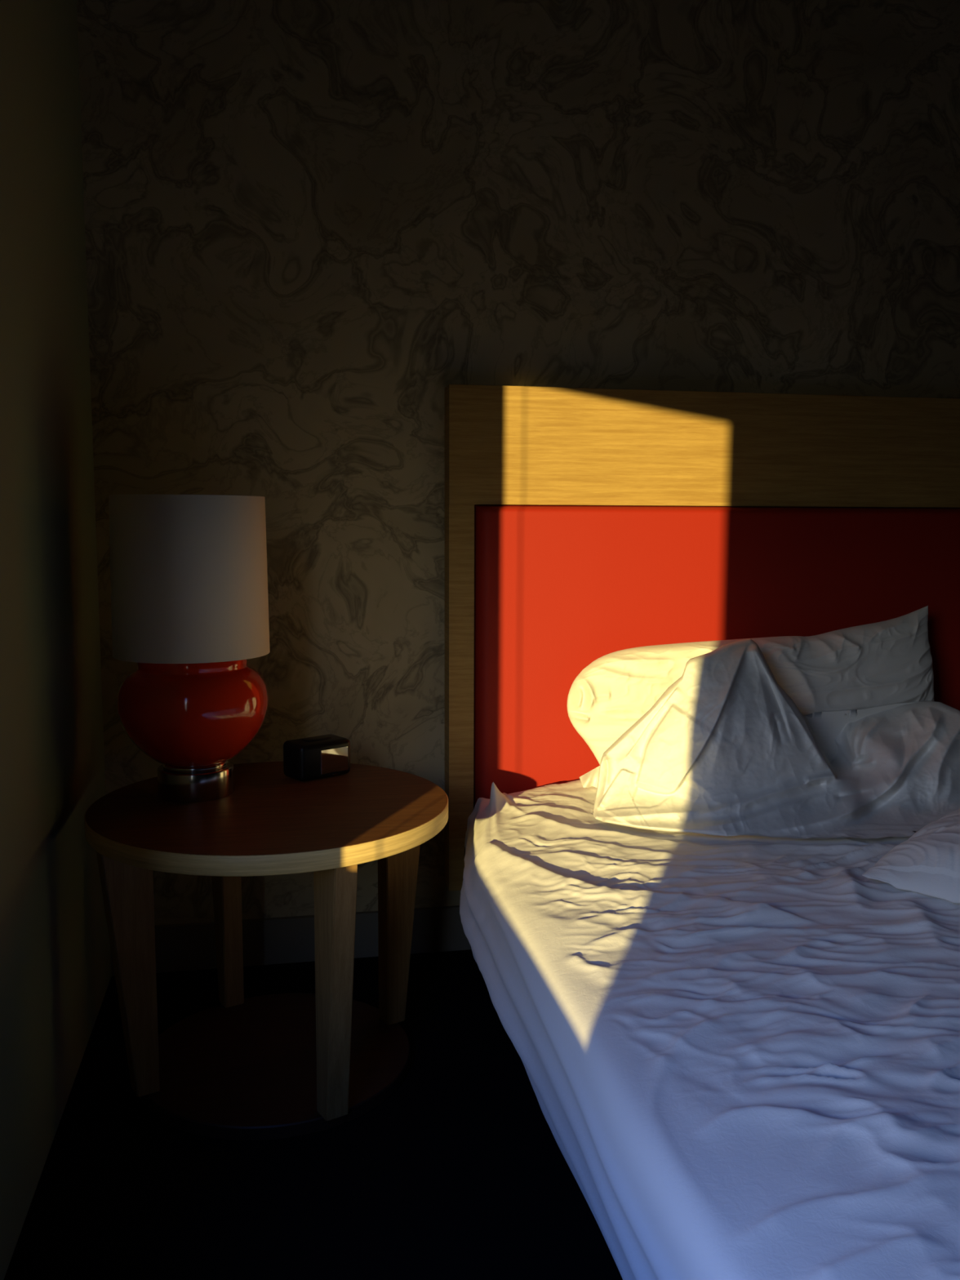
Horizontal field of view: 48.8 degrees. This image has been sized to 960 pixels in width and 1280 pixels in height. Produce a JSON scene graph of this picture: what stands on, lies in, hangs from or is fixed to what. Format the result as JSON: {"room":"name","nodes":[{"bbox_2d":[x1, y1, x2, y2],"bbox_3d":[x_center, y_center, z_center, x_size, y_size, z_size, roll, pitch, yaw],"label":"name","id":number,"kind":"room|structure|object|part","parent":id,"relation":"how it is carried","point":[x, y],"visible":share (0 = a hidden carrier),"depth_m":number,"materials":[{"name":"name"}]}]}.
{"room":"bedroom","nodes":[
{"label":"bedroom","id":0,"kind":"room"},
{"bbox_2d":[0,0,111,1279],"bbox_3d":[-0.441,-0.202,-0.006,0.050,2.600,5.000,-1,7,-11],"label":"wall","id":1,"kind":"structure","parent":0,"point":[55,975],"depth_m":1.89,"materials":[{"name":"green"}]},
{"bbox_2d":[4,949,622,1279],"bbox_3d":[1.398,1.106,0.500,4.105,0.100,5.200,-1,7,-11],"label":"floor","id":2,"kind":"structure","parent":0,"point":[461,1173],"depth_m":1.78,"materials":[{"name":"black carpet"}]},
{"bbox_2d":[84,761,448,1141],"bbox_3d":[-0.412,0.591,2.124,0.696,0.550,0.696,-1,7,-11],"label":"bedside table","id":3,"kind":"object","parent":2,"relation":"on","point":[280,1066],"visible":0.92,"depth_m":1.98,"materials":[{"name":"brown wood"}]},
{"bbox_3d":[-0.654,0.611,1.968,0.092,0.486,0.044,-4,8,-33],"label":"leg","id":4,"kind":"part","parent":3,"relation":"part of","materials":[{"name":"brown wood"}]},
{"bbox_2d":[108,493,270,802],"bbox_3d":[-0.574,0.014,2.114,0.303,0.597,0.303,0,6,-1],"label":"table lamp","id":5,"kind":"object","parent":3,"relation":"on","point":[188,574],"visible":1,"depth_m":1.99,"materials":[{"name":"beige"}]},
{"bbox_3d":[-0.574,-0.128,2.098,0.303,0.312,0.303,-1,7,-11],"label":"lamp shade","id":6,"kind":"part","parent":5,"relation":"part of","materials":[{"name":"beige fabric"}]},
{"bbox_3d":[-0.569,0.567,2.365,0.044,0.486,0.092,-4,8,-33],"label":"leg","id":7,"kind":"part","parent":3,"relation":"part of","materials":[{"name":"brown wood"}]},
{"bbox_3d":[-0.413,0.850,2.153,0.540,0.028,0.540,-1,7,-11],"label":"plate","id":8,"kind":"part","parent":3,"relation":"part of","materials":[{"name":"brown wood"}]},
{"bbox_2d":[283,733,350,781],"bbox_3d":[-0.352,0.253,2.294,0.130,0.082,0.082,-5,8,-41],"label":"alarm clock","id":9,"kind":"object","parent":3,"relation":"on","point":[308,758],"visible":1,"depth_m":2.26,"materials":[{"name":"black plastic"}]},
{"bbox_3d":[-0.254,0.622,1.883,0.044,0.486,0.092,-4,8,-33],"label":"leg","id":10,"kind":"part","parent":3,"relation":"part of","materials":[{"name":"brown wood"}]},
{"bbox_3d":[-0.169,0.578,2.280,0.092,0.486,0.044,-4,8,-33],"label":"leg","id":11,"kind":"part","parent":3,"relation":"part of","materials":[{"name":"brown wood"}]},
{"bbox_3d":[1.007,0.713,1.751,1.625,0.400,2.055,-1,7,-11],"label":"bed","id":12,"kind":"object","parent":2,"relation":"on","visible":0},
{"bbox_2d":[459,779,959,1279],"bbox_3d":[0.963,0.562,1.720,1.833,0.306,2.113,-1,7,-11],"label":"fitted sheet","id":13,"kind":"object","parent":12,"relation":"on","point":[741,1053],"visible":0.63,"depth_m":1.36,"materials":[{"name":"white fabric"}]},
{"bbox_2d":[567,605,934,764],"bbox_3d":[0.686,0.131,2.598,0.967,0.417,0.176,-1,7,-11],"label":"pillow","id":14,"kind":"object","parent":13,"relation":"on","point":[890,661],"visible":0.42,"depth_m":2.56,"materials":[{"name":"white fabric"}]},
{"bbox_2d":[579,638,959,839],"bbox_3d":[0.752,0.190,2.309,1.041,0.354,0.566,-1,7,-11],"label":"pillow","id":15,"kind":"object","parent":13,"relation":"on","point":[724,750],"visible":0.98,"depth_m":2.26,"materials":[{"name":"white fabric"}]},
{"bbox_2d":[862,808,959,903],"bbox_3d":[1.054,0.377,1.766,0.660,0.118,0.440,6,9,43],"label":"pillow","id":16,"kind":"object","parent":13,"relation":"on","point":[927,863],"visible":1,"depth_m":1.80,"materials":[{"name":"white fabric"}]},
{"bbox_2d":[76,0,959,925],"bbox_3d":[0.917,-0.516,2.837,4.105,2.600,0.100,-1,7,-11],"label":"wall","id":17,"kind":"structure","parent":0,"point":[308,222],"depth_m":2.57,"materials":[{"name":"paper"}]},
{"bbox_2d":[110,905,471,976],"bbox_3d":[0.973,0.724,2.930,3.805,0.115,0.014,-1,7,-11],"label":"baseboard","id":18,"kind":"structure","parent":17,"relation":"attached to","point":[282,940],"depth_m":2.64,"materials":[{"name":"brown paint"}]},
{"bbox_2d":[444,384,959,891],"bbox_3d":[0.777,-0.007,2.767,1.745,1.243,0.093,-1,7,-11],"label":"headboard","id":19,"kind":"object","parent":17,"relation":"attached to","point":[583,526],"visible":0.47,"depth_m":2.64,"materials":[{"name":"red fabric"}]},
{"bbox_3d":[0.782,0.126,2.760,1.615,0.939,0.048,-1,7,-11],"label":"padded panel","id":20,"kind":"part","parent":19,"relation":"part of","materials":[{"name":"red fabric"}]}
]}

